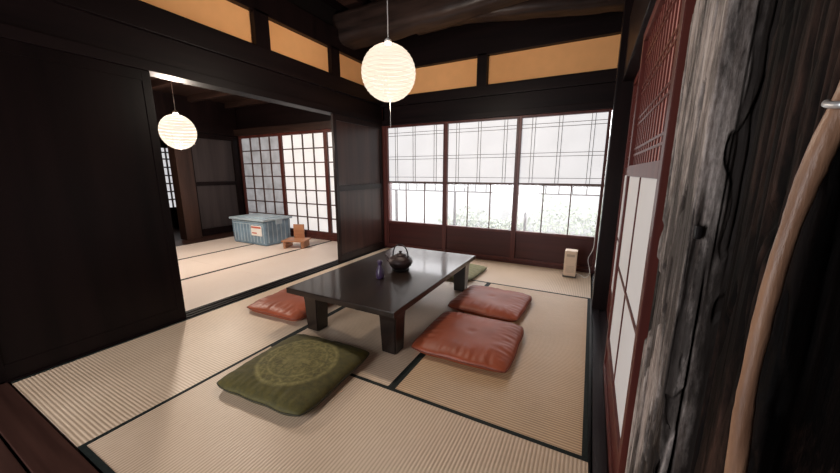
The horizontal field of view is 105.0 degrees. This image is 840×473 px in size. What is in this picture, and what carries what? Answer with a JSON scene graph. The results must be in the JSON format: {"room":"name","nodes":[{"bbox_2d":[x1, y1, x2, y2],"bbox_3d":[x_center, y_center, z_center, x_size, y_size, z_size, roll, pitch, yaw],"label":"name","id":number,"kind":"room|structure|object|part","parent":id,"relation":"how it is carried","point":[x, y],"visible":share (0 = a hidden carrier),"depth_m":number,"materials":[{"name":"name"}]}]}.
{"room":"japanese tatami room","nodes":[
{"label":"japanese tatami room","id":0,"kind":"room"},
{"bbox_2d":[159,135,178,227],"bbox_3d":[-6.612,-1.022,4.992,0.115,2.465,5.635,6,13,27],"label":"wall","id":1,"kind":"structure","parent":0,"point":[174,216],"depth_m":7.18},
{"bbox_2d":[161,145,176,209],"bbox_3d":[-5.568,-1.224,6.776,0.046,1.380,1.265,6,13,27],"label":"window","id":2,"kind":"structure","parent":1,"relation":"in","point":[164,149],"depth_m":6.99,"materials":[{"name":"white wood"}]},
{"bbox_2d":[150,76,251,102],"bbox_3d":[-4.274,-2.038,3.605,5.336,0.069,5.750,6,13,27],"label":"ceiling","id":3,"kind":"structure","parent":0,"point":[181,89],"depth_m":5.11,"materials":[{"name":"brown wood"}]},
{"bbox_2d":[158,82,196,149],"bbox_3d":[-2.853,-1.517,3.743,0.371,1.007,0.371,6,13,27],"label":"pendant lantern","id":4,"kind":"object","parent":3,"relation":"hanging from","point":[177,131],"visible":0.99,"depth_m":3.69,"materials":[{"name":"white paper"}]},
{"bbox_3d":[-2.853,-1.233,3.799,0.367,0.394,0.367,6,13,27],"label":"lamp shade","id":5,"kind":"part","parent":4,"relation":"part of","materials":[{"name":"white paper"}]},
{"bbox_2d":[141,0,374,85],"bbox_3d":[-1.889,-1.990,2.206,0.080,0.862,5.520,6,13,27],"label":"wall","id":6,"kind":"structure","parent":0,"point":[225,16],"depth_m":3.11,"materials":[{"name":"paint"}]},
{"bbox_2d":[0,0,382,123],"bbox_3d":[-1.866,-1.387,2.313,0.178,0.443,5.520,6,13,27],"label":"beam","id":7,"kind":"structure","parent":6,"relation":"attached to","point":[138,34],"depth_m":2.35,"materials":[{"name":"brown wood"}]},
{"bbox_2d":[151,78,269,108],"bbox_3d":[-2.854,-2.038,4.017,3.197,0.092,2.956,6,13,27],"label":"trim","id":8,"kind":"structure","parent":6,"relation":"attached to","point":[158,83],"depth_m":5.21,"materials":[{"name":"brown wood"}]},
{"bbox_2d":[227,0,370,76],"bbox_3d":[-1.868,-1.830,2.227,0.150,0.540,5.520,6,13,27],"label":"trim","id":9,"kind":"structure","parent":6,"relation":"attached to","point":[283,13],"depth_m":3.22,"materials":[{"name":"brown wood"}]},
{"bbox_2d":[321,0,371,11],"bbox_3d":[-0.611,-2.226,1.475,2.806,0.069,5.520,6,13,27],"label":"trim","id":10,"kind":"structure","parent":6,"relation":"attached to","point":[336,5],"depth_m":3.67,"materials":[{"name":"brown wood"}]},
{"bbox_2d":[382,108,391,246],"bbox_3d":[-0.536,-1.370,4.848,0.132,3.105,0.161,6,13,27],"label":"trim","id":11,"kind":"structure","parent":6,"relation":"attached to","point":[383,127],"depth_m":4.90,"materials":[{"name":"red wood"}]},
{"bbox_2d":[235,103,330,213],"bbox_3d":[-2.992,-1.319,6.199,5.370,2.580,0.115,6,13,27],"label":"wall","id":12,"kind":"structure","parent":0,"point":[268,114],"depth_m":5.80,"materials":[{"name":"brown wood"}]},
{"bbox_2d":[167,145,202,239],"bbox_3d":[-4.071,-0.868,5.568,0.207,1.840,0.253,6,13,27],"label":"trim","id":13,"kind":"structure","parent":12,"relation":"attached to","point":[181,164],"depth_m":5.52,"materials":[{"name":"brown wood"}]},
{"bbox_2d":[175,232,233,245],"bbox_3d":[-4.283,0.229,4.893,0.460,0.050,3.749,6,13,27],"label":"trim","id":14,"kind":"structure","parent":12,"relation":"attached to","point":[229,234],"depth_m":5.74,"materials":[{"name":"brown wood"}]},
{"bbox_2d":[238,133,284,214],"bbox_3d":[-2.996,-1.015,6.163,1.150,1.782,0.058,6,13,27],"label":"window","id":15,"kind":"structure","parent":12,"relation":"in","point":[260,155],"depth_m":6.14,"materials":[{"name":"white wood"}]},
{"bbox_2d":[233,120,330,136],"bbox_3d":[-2.134,-1.849,5.490,3.300,0.115,0.092,6,13,27],"label":"trim","id":16,"kind":"structure","parent":12,"relation":"attached to","point":[320,125],"depth_m":5.54,"materials":[{"name":"brown wood"}]},
{"bbox_2d":[279,129,329,236],"bbox_3d":[-2.014,-0.915,5.657,1.070,1.782,0.058,6,13,27],"label":"window","id":17,"kind":"structure","parent":12,"relation":"in","point":[303,156],"depth_m":5.65,"materials":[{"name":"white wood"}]},
{"bbox_2d":[290,232,336,240],"bbox_3d":[-2.097,-0.005,5.928,3.300,0.108,0.161,6,13,27],"label":"trim","id":18,"kind":"structure","parent":12,"relation":"attached to","point":[291,234],"depth_m":5.67,"materials":[{"name":"red wood"}]},
{"bbox_2d":[324,129,336,237],"bbox_3d":[-1.097,-0.821,5.185,1.000,1.782,0.058,6,13,27],"label":"window","id":19,"kind":"structure","parent":12,"relation":"in","point":[327,132],"depth_m":5.38,"materials":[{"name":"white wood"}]},
{"bbox_2d":[331,113,384,261],"bbox_3d":[-0.809,-0.652,4.445,0.034,1.828,1.029,6,13,27],"label":"door","id":20,"kind":"structure","parent":12,"relation":"in","point":[357,150],"depth_m":4.36,"materials":[{"name":"brown wood"}]},
{"bbox_2d":[385,122,445,251],"bbox_3d":[-0.072,-0.699,4.686,0.958,1.782,0.058,6,13,27],"label":"sliding door","id":21,"kind":"structure","parent":12,"relation":"in","point":[415,153],"depth_m":4.66,"materials":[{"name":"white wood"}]},
{"bbox_3d":[-0.069,-0.788,4.675,0.898,0.021,0.025,6,13,27],"label":"rail","id":22,"kind":"part","parent":21,"relation":"part of","materials":[{"name":"brown wood"}]},
{"bbox_3d":[-0.070,-0.017,4.824,0.898,0.322,0.017,6,13,27],"label":"panel","id":23,"kind":"part","parent":21,"relation":"part of","materials":[{"name":"red wood"}]},
{"bbox_2d":[444,116,519,259],"bbox_3d":[0.777,-0.613,4.249,0.959,1.782,0.058,6,13,27],"label":"sliding door","id":24,"kind":"structure","parent":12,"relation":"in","point":[477,151],"depth_m":4.22,"materials":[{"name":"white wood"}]},
{"bbox_3d":[0.778,0.069,4.387,0.899,0.322,0.017,6,13,27],"label":"panel","id":25,"kind":"part","parent":24,"relation":"part of","materials":[{"name":"red wood"}]},
{"bbox_3d":[0.780,-0.702,4.238,0.899,0.021,0.025,6,13,27],"label":"rail","id":26,"kind":"part","parent":24,"relation":"part of","materials":[{"name":"brown wood"}]},
{"bbox_2d":[385,245,594,276],"bbox_3d":[0.780,0.294,4.474,2.921,0.084,0.161,6,13,27],"label":"trim","id":27,"kind":"structure","parent":12,"relation":"attached to","point":[387,246],"depth_m":4.08,"materials":[{"name":"red wood"}]},
{"bbox_2d":[512,108,611,269],"bbox_3d":[1.623,-0.526,3.814,0.952,1.782,0.058,6,13,27],"label":"sliding door","id":28,"kind":"structure","parent":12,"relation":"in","point":[562,148],"depth_m":3.77,"materials":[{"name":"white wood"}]},
{"bbox_3d":[1.624,0.155,3.951,0.892,0.322,0.017,6,13,27],"label":"panel","id":29,"kind":"part","parent":28,"relation":"part of","materials":[{"name":"red wood"}]},
{"bbox_3d":[1.626,-0.616,3.802,0.892,0.021,0.025,6,13,27],"label":"rail","id":30,"kind":"part","parent":28,"relation":"part of","materials":[{"name":"brown wood"}]},
{"bbox_2d":[0,227,591,472],"bbox_3d":[-2.330,0.655,3.045,9.775,0.069,5.658,6,13,27],"label":"floor","id":31,"kind":"structure","parent":0,"point":[176,230],"depth_m":1.95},
{"bbox_2d":[0,439,25,472],"bbox_3d":[-1.430,1.136,0.323,2.944,0.045,1.601,6,13,27],"label":"trim","id":32,"kind":"structure","parent":31,"relation":"on","point":[8,462],"depth_m":1.31,"materials":[{"name":"brown wood"}]},
{"bbox_2d":[0,383,98,472],"bbox_3d":[-1.026,0.982,1.078,2.944,0.055,0.121,6,13,27],"label":"trim","id":33,"kind":"structure","parent":31,"relation":"on","point":[37,446],"depth_m":1.41,"materials":[{"name":"brown wood"}]},
{"bbox_2d":[11,282,342,452],"bbox_3d":[-1.420,0.718,2.417,0.952,0.052,1.912,6,13,27],"label":"mat","id":34,"kind":"object","parent":31,"relation":"on","point":[86,398],"visible":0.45,"depth_m":1.92,"materials":[{"name":"beige fabric"}]},
{"bbox_2d":[247,288,330,320],"bbox_3d":[-1.095,0.560,2.856,0.614,0.087,0.609,5,12,24],"label":"floor cushion","id":35,"kind":"object","parent":34,"relation":"on","point":[282,304],"visible":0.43,"depth_m":2.65,"materials":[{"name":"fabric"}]},
{"bbox_2d":[1,247,384,385],"bbox_3d":[-1.475,0.506,3.472,0.132,0.059,3.795,6,13,27],"label":"trim","id":36,"kind":"structure","parent":31,"relation":"on","point":[225,301],"depth_m":2.90,"materials":[{"name":"brown wood"}]},
{"bbox_2d":[0,37,185,382],"bbox_3d":[-2.117,-0.168,2.002,0.034,1.828,0.964,6,13,27],"label":"door","id":37,"kind":"structure","parent":36,"relation":"on","point":[89,260],"depth_m":1.98,"materials":[{"name":"black wood"}]},
{"bbox_2d":[178,259,224,279],"bbox_3d":[-3.236,0.533,3.352,0.952,0.052,1.912,6,13,27],"label":"mat","id":38,"kind":"object","parent":31,"relation":"on","point":[187,268],"visible":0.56,"depth_m":3.94,"materials":[{"name":"beige fabric"}]},
{"bbox_2d":[176,236,250,258],"bbox_3d":[-3.190,0.118,5.449,0.952,0.052,1.912,6,13,27],"label":"mat","id":39,"kind":"object","parent":31,"relation":"on","point":[210,246],"visible":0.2,"depth_m":5.12,"materials":[{"name":"beige fabric"}]},
{"bbox_2d":[229,213,291,245],"bbox_3d":[-2.681,-0.138,5.459,0.897,0.442,0.552,6,13,27],"label":"storage bin","id":40,"kind":"object","parent":39,"relation":"on","point":[256,228],"visible":0.99,"depth_m":5.25,"materials":[{"name":"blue plastic"}]},
{"bbox_3d":[-2.681,-0.323,5.423,0.874,0.034,0.552,6,13,27],"label":"lid","id":41,"kind":"part","parent":40,"relation":"part of","materials":[{"name":"plastic"}]},
{"bbox_3d":[-2.681,-0.348,5.418,0.690,0.015,0.368,6,13,27],"label":"lid raised panel","id":42,"kind":"part","parent":40,"relation":"part of","materials":[{"name":"plastic"}]},
{"bbox_2d":[181,268,279,310],"bbox_3d":[-2.392,0.619,2.917,0.952,0.052,1.912,6,13,27],"label":"mat","id":43,"kind":"object","parent":31,"relation":"on","point":[204,289],"visible":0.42,"depth_m":3.35,"materials":[{"name":"beige wicker"}]},
{"bbox_2d":[185,236,328,267],"bbox_3d":[-2.346,0.204,5.014,0.952,0.052,1.912,6,13,27],"label":"mat","id":44,"kind":"object","parent":31,"relation":"on","point":[232,257],"visible":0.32,"depth_m":4.62,"materials":[{"name":"beige wicker"}]},
{"bbox_2d":[281,224,310,248],"bbox_3d":[-1.944,-0.005,5.051,0.364,0.342,0.278,1,11,4],"label":"wooden chair","id":45,"kind":"object","parent":44,"relation":"on","point":[299,233],"visible":1,"depth_m":5.11,"materials":[{"name":"orange wood"}]},
{"bbox_3d":[-2.083,0.111,5.084,0.032,0.102,0.257,1,11,4],"label":"leg","id":46,"kind":"part","parent":45,"relation":"part of","materials":[{"name":"orange wood"}]},
{"bbox_3d":[-1.944,0.053,5.063,0.364,0.021,0.278,1,11,4],"label":"seat","id":47,"kind":"part","parent":45,"relation":"part of","materials":[{"name":"orange wood"}]},
{"bbox_3d":[-1.936,-0.088,5.156,0.171,0.219,0.024,1,11,4],"label":"backrest","id":48,"kind":"part","parent":45,"relation":"part of","materials":[{"name":"orange wood"}]},
{"bbox_3d":[-1.805,0.115,5.066,0.032,0.102,0.257,1,11,4],"label":"leg","id":49,"kind":"part","parent":45,"relation":"part of","materials":[{"name":"orange wood"}]},
{"bbox_2d":[229,241,337,278],"bbox_3d":[-1.502,0.290,4.579,0.952,0.052,1.912,6,13,27],"label":"mat","id":50,"kind":"object","parent":31,"relation":"on","point":[284,265],"visible":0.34,"depth_m":4.21,"materials":[{"name":"beige wicker"}]},
{"bbox_2d":[79,345,587,472],"bbox_3d":[-0.377,0.930,1.348,1.912,0.052,0.952,6,13,27],"label":"mat","id":51,"kind":"object","parent":31,"relation":"on","point":[364,425],"visible":0.72,"depth_m":1.41,"materials":[{"name":"beige wicker"}]},
{"bbox_2d":[216,334,369,416],"bbox_3d":[-0.708,0.753,1.877,0.633,0.089,0.634,5,12,23],"label":"floor cushion","id":52,"kind":"object","parent":51,"relation":"on","point":[292,377],"visible":1,"depth_m":1.75,"materials":[{"name":"green fabric"}]},
{"bbox_2d":[291,247,389,282],"bbox_3d":[-0.531,0.389,4.079,0.952,0.052,1.912,6,13,27],"label":"mat","id":53,"kind":"object","parent":31,"relation":"on","point":[315,274],"visible":0.14,"depth_m":4.02,"materials":[{"name":"beige wicker"}]},
{"bbox_2d":[274,279,488,386],"bbox_3d":[-0.133,0.641,2.810,0.952,0.052,1.912,6,13,27],"label":"mat","id":54,"kind":"object","parent":31,"relation":"on","point":[356,328],"visible":0.28,"depth_m":2.38,"materials":[{"name":"beige wicker"}]},
{"bbox_2d":[286,246,474,354],"bbox_3d":[-0.208,0.443,2.820,0.923,0.331,1.530,6,13,27],"label":"table","id":55,"kind":"object","parent":54,"relation":"on","point":[355,285],"visible":0.88,"depth_m":2.40,"materials":[{"name":"black paint"}]},
{"bbox_3d":[-0.773,0.544,2.415,0.138,0.290,0.138,6,13,27],"label":"leg","id":56,"kind":"part","parent":55,"relation":"part of","materials":[{"name":"black paint"}]},
{"bbox_2d":[376,260,383,278],"bbox_3d":[-0.315,0.254,2.529,0.067,0.151,0.067,6,13,27],"label":"bottle","id":57,"kind":"object","parent":55,"relation":"on","point":[379,271],"visible":1,"depth_m":2.51,"materials":[{"name":"purple ceramic"}]},
{"bbox_3d":[-0.179,0.604,2.109,0.138,0.290,0.138,6,13,27],"label":"leg","id":58,"kind":"part","parent":55,"relation":"part of","materials":[{"name":"black paint"}]},
{"bbox_2d":[384,244,412,271],"bbox_3d":[-0.175,0.174,2.749,0.222,0.224,0.206,-4,12,-19],"label":"teapot","id":59,"kind":"object","parent":55,"relation":"on","point":[399,262],"visible":1,"depth_m":2.70,"materials":[{"name":"black metal"}]},
{"bbox_3d":[-0.167,0.140,2.745,0.101,0.041,0.101,6,13,27],"label":"lid","id":60,"kind":"part","parent":59,"relation":"part of","materials":[{"name":"metal"}]},
{"bbox_3d":[-0.167,0.120,2.741,0.158,0.115,0.010,6,13,27],"label":"handle","id":61,"kind":"part","parent":59,"relation":"part of","materials":[{"name":"black metal"}]},
{"bbox_3d":[0.409,0.387,3.208,0.138,0.290,0.138,6,13,27],"label":"leg","id":62,"kind":"part","parent":55,"relation":"part of","materials":[{"name":"black paint"}]},
{"bbox_2d":[392,283,589,457],"bbox_3d":[0.711,0.727,2.376,0.952,0.052,1.912,6,13,27],"label":"mat","id":63,"kind":"object","parent":31,"relation":"on","point":[543,396],"visible":0.6,"depth_m":1.80,"materials":[{"name":"beige wicker"}]},
{"bbox_2d":[411,311,523,372],"bbox_3d":[0.351,0.686,2.232,0.659,0.084,0.658,5,12,26],"label":"floor cushion","id":64,"kind":"object","parent":63,"relation":"on","point":[475,341],"visible":1,"depth_m":2.11,"materials":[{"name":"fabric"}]},
{"bbox_2d":[448,285,531,321],"bbox_3d":[0.631,0.562,2.850,0.629,0.087,0.632,6,13,29],"label":"floor cushion","id":65,"kind":"object","parent":63,"relation":"on","point":[484,301],"visible":1,"depth_m":2.72,"materials":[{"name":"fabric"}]},
{"bbox_2d":[471,259,590,298],"bbox_3d":[0.955,0.437,3.838,1.912,0.052,0.952,6,13,27],"label":"mat","id":66,"kind":"object","parent":31,"relation":"on","point":[543,279],"visible":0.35,"depth_m":3.57,"materials":[{"name":"beige wicker"}]},
{"bbox_2d":[449,263,486,280],"bbox_3d":[0.417,0.383,3.786,0.611,0.075,0.607,7,13,31],"label":"floor cushion","id":67,"kind":"object","parent":66,"relation":"on","point":[475,270],"visible":0.25,"depth_m":3.66,"materials":[{"name":"green fabric"}]},
{"bbox_2d":[562,215,597,277],"bbox_3d":[1.795,0.110,3.582,0.380,0.688,0.185,0,11,2],"label":"heater","id":68,"kind":"object","parent":66,"relation":"on","point":[570,260],"visible":1,"depth_m":3.58,"materials":[{"name":"beige plastic"}]},
{"bbox_3d":[1.695,0.292,3.626,0.126,0.291,0.115,6,13,27],"label":"casing","id":69,"kind":"part","parent":68,"relation":"part of","materials":[{"name":"beige plastic"}]},
{"bbox_3d":[1.892,0.111,3.573,0.238,0.686,0.128,-3,12,-17],"label":"power cord","id":70,"kind":"part","parent":68,"relation":"part of","materials":[{"name":"white plastic"}]},
{"bbox_2d":[591,272,608,472],"bbox_3d":[1.211,0.779,2.088,0.170,0.062,3.795,6,13,27],"label":"trim","id":71,"kind":"structure","parent":31,"relation":"on","point":[599,448],"depth_m":1.68,"materials":[{"name":"brown wood"}]},
{"bbox_2d":[591,0,633,310],"bbox_3d":[1.592,-0.907,2.477,0.201,3.094,0.161,6,13,27],"label":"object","id":72,"kind":"structure","parent":71,"relation":"on","point":[623,92],"depth_m":2.51,"materials":[{"name":"brown wood"}]},
{"bbox_2d":[606,69,639,322],"bbox_3d":[1.355,-0.174,2.104,0.030,1.797,0.960,6,13,27],"label":"door","id":73,"kind":"structure","parent":71,"relation":"on","point":[635,86],"depth_m":2.44,"materials":[{"name":"red wood"}]},
{"bbox_3d":[1.353,0.052,2.149,0.005,0.903,0.868,6,13,27],"label":"paper pane","id":74,"kind":"part","parent":73,"relation":"part of","materials":[{"name":"grey paper"}]},
{"bbox_2d":[603,0,695,472],"bbox_3d":[0.877,-0.018,1.314,0.030,1.797,0.966,6,13,27],"label":"door","id":75,"kind":"structure","parent":71,"relation":"on","point":[666,35],"depth_m":1.15,"materials":[{"name":"red wood"}]},
{"bbox_3d":[0.876,0.747,1.466,0.009,0.126,0.874,6,13,27],"label":"kick panel","id":76,"kind":"part","parent":75,"relation":"part of","materials":[{"name":"red wood"}]},
{"bbox_3d":[0.876,0.208,1.360,0.005,0.903,0.874,6,13,27],"label":"paper pane","id":77,"kind":"part","parent":75,"relation":"part of","materials":[{"name":"grey paper"}]},
{"bbox_2d":[625,0,783,472],"bbox_3d":[0.618,-0.501,0.616,0.095,3.144,0.290,6,13,27],"label":"timber post","id":78,"kind":"object","parent":31,"relation":"on","point":[730,41],"visible":0.88,"depth_m":0.63,"materials":[{"name":"grey wood"}]},
{"bbox_2d":[690,0,839,472],"bbox_3d":[0.531,-0.444,0.330,0.135,3.144,0.188,6,13,27],"label":"wooden wall","id":79,"kind":"structure","parent":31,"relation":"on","point":[796,426],"depth_m":0.40,"materials":[{"name":"black wood"}]},
{"bbox_2d":[724,81,839,472],"bbox_3d":[0.397,0.117,0.353,0.060,0.669,0.050,-9,14,-38],"label":"handrail","id":80,"kind":"object","parent":79,"relation":"attached to","point":[824,144],"visible":1,"depth_m":0.33,"materials":[{"name":"wood"}]},
{"bbox_2d":[336,0,376,8],"bbox_3d":[0.084,-2.248,1.231,4.600,0.069,5.750,6,13,27],"label":"ceiling","id":81,"kind":"structure","parent":0,"point":[349,4],"depth_m":3.75,"materials":[{"name":"black wood"}]},
{"bbox_2d":[361,0,415,126],"bbox_3d":[-0.242,-1.643,2.413,0.420,1.577,0.420,6,13,27],"label":"pendant lantern","id":82,"kind":"object","parent":81,"relation":"hanging from","point":[388,72],"visible":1,"depth_m":2.35,"materials":[{"name":"white paper"}]},
{"bbox_3d":[-0.242,-1.954,2.351,0.007,0.942,0.007,1,11,5],"label":"cord","id":83,"kind":"part","parent":82,"relation":"part of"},
{"bbox_3d":[-0.242,-1.261,2.488,0.416,0.409,0.416,6,13,27],"label":"lamp shade","id":84,"kind":"part","parent":82,"relation":"part of","materials":[{"name":"white paper"}]},
{"bbox_2d":[408,34,620,94],"bbox_3d":[0.878,-2.319,3.957,3.278,0.897,0.069,6,13,27],"label":"wall","id":85,"kind":"structure","parent":0,"point":[602,53],"depth_m":3.77,"materials":[{"name":"paint"}]},
{"bbox_2d":[380,11,622,125],"bbox_3d":[0.764,-2.121,3.964,2.921,1.288,0.184,6,13,27],"label":"trim","id":86,"kind":"structure","parent":85,"relation":"attached to","point":[591,90],"depth_m":3.81,"materials":[{"name":"brown wood"}]},
{"bbox_3d":[-5.512,-0.631,2.891,0.092,2.415,2.875,6,13,27],"label":"wall","id":87,"kind":"structure","parent":0,"visible":0},
{"bbox_2d":[152,90,237,136],"bbox_3d":[-4.486,-1.908,4.605,0.161,0.575,3.795,6,13,27],"label":"trim","id":88,"kind":"structure","parent":87,"relation":"attached to","point":[208,117],"depth_m":5.66,"materials":[{"name":"brown wood"}]},
{"bbox_2d":[191,133,244,235],"bbox_3d":[-3.823,-0.977,6.090,0.058,1.828,0.920,6,13,27],"label":"door","id":89,"kind":"structure","parent":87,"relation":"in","point":[215,158],"depth_m":6.07,"materials":[{"name":"brown wood"}]},
{"bbox_3d":[1.940,-0.985,3.030,0.195,3.155,1.150,6,13,27],"label":"wall","id":90,"kind":"structure","parent":0,"visible":0},
{"bbox_2d":[333,0,527,49],"bbox_3d":[0.377,-2.337,3.202,3.050,0.381,0.390,6,13,28],"label":"ceiling beam","id":91,"kind":"structure","parent":90,"relation":"attached to","point":[364,26],"depth_m":3.40,"materials":[{"name":"brown wood"}]},
{"bbox_2d":[417,0,624,34],"bbox_3d":[0.904,-2.312,3.267,2.142,0.313,0.329,5,12,22],"label":"ceiling beam","id":92,"kind":"structure","parent":90,"relation":"attached to","point":[530,9],"depth_m":3.06,"materials":[{"name":"brown wood"}]},
{"bbox_3d":[0.572,-1.610,0.288,0.092,0.862,4.347,6,13,27],"label":"wall","id":93,"kind":"structure","parent":0,"visible":0},
{"bbox_2d":[623,0,656,81],"bbox_3d":[0.963,-1.125,1.168,0.161,0.431,2.622,6,13,27],"label":"trim","id":94,"kind":"structure","parent":93,"relation":"attached to","point":[641,12],"depth_m":1.82,"materials":[{"name":"brown wood"}]},
{"bbox_3d":[0.862,0.087,7.997,14.950,0.057,6.038,6,13,27],"label":"floor","id":95,"kind":"structure","parent":0,"visible":0},
{"bbox_2d":[392,183,600,230],"bbox_3d":[1.334,-0.108,5.091,5.520,1.455,0.046,6,13,27],"label":"veranda railing","id":96,"kind":"object","parent":95,"relation":"on","point":[399,189],"visible":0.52,"depth_m":5.07,"materials":[{"name":"white wood"}]},
{"bbox_3d":[-0.433,-0.209,6.016,0.034,1.294,0.034,6,13,27],"label":"post","id":97,"kind":"part","parent":96,"relation":"part of","materials":[{"name":"white wood"}]},
{"bbox_3d":[0.586,-0.106,5.492,0.034,1.294,0.034,6,13,27],"label":"post","id":98,"kind":"part","parent":96,"relation":"part of","materials":[{"name":"white wood"}]},
{"bbox_3d":[1.334,-0.743,4.965,5.520,0.161,0.046,6,13,27],"label":"rail","id":99,"kind":"part","parent":96,"relation":"part of","materials":[{"name":"white wood"}]},
{"bbox_3d":[1.604,-0.002,4.967,0.034,1.294,0.034,6,13,27],"label":"post","id":100,"kind":"part","parent":96,"relation":"part of","materials":[{"name":"white wood"}]},
{"bbox_2d":[392,136,609,246],"bbox_3d":[0.902,-1.084,7.843,12.650,2.300,0.115,6,13,27],"label":"outdoor background","id":101,"kind":"structure","parent":95,"relation":"on","point":[500,204],"depth_m":7.46,"materials":[{"name":"white"}]},
{"bbox_2d":[438,191,601,236],"bbox_3d":[2.292,-0.274,6.534,4.091,1.299,0.493,6,13,27],"label":"hedge","id":102,"kind":"object","parent":95,"relation":"on","point":[473,219],"visible":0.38,"depth_m":6.40,"materials":[{"name":"green plant"}]}
]}

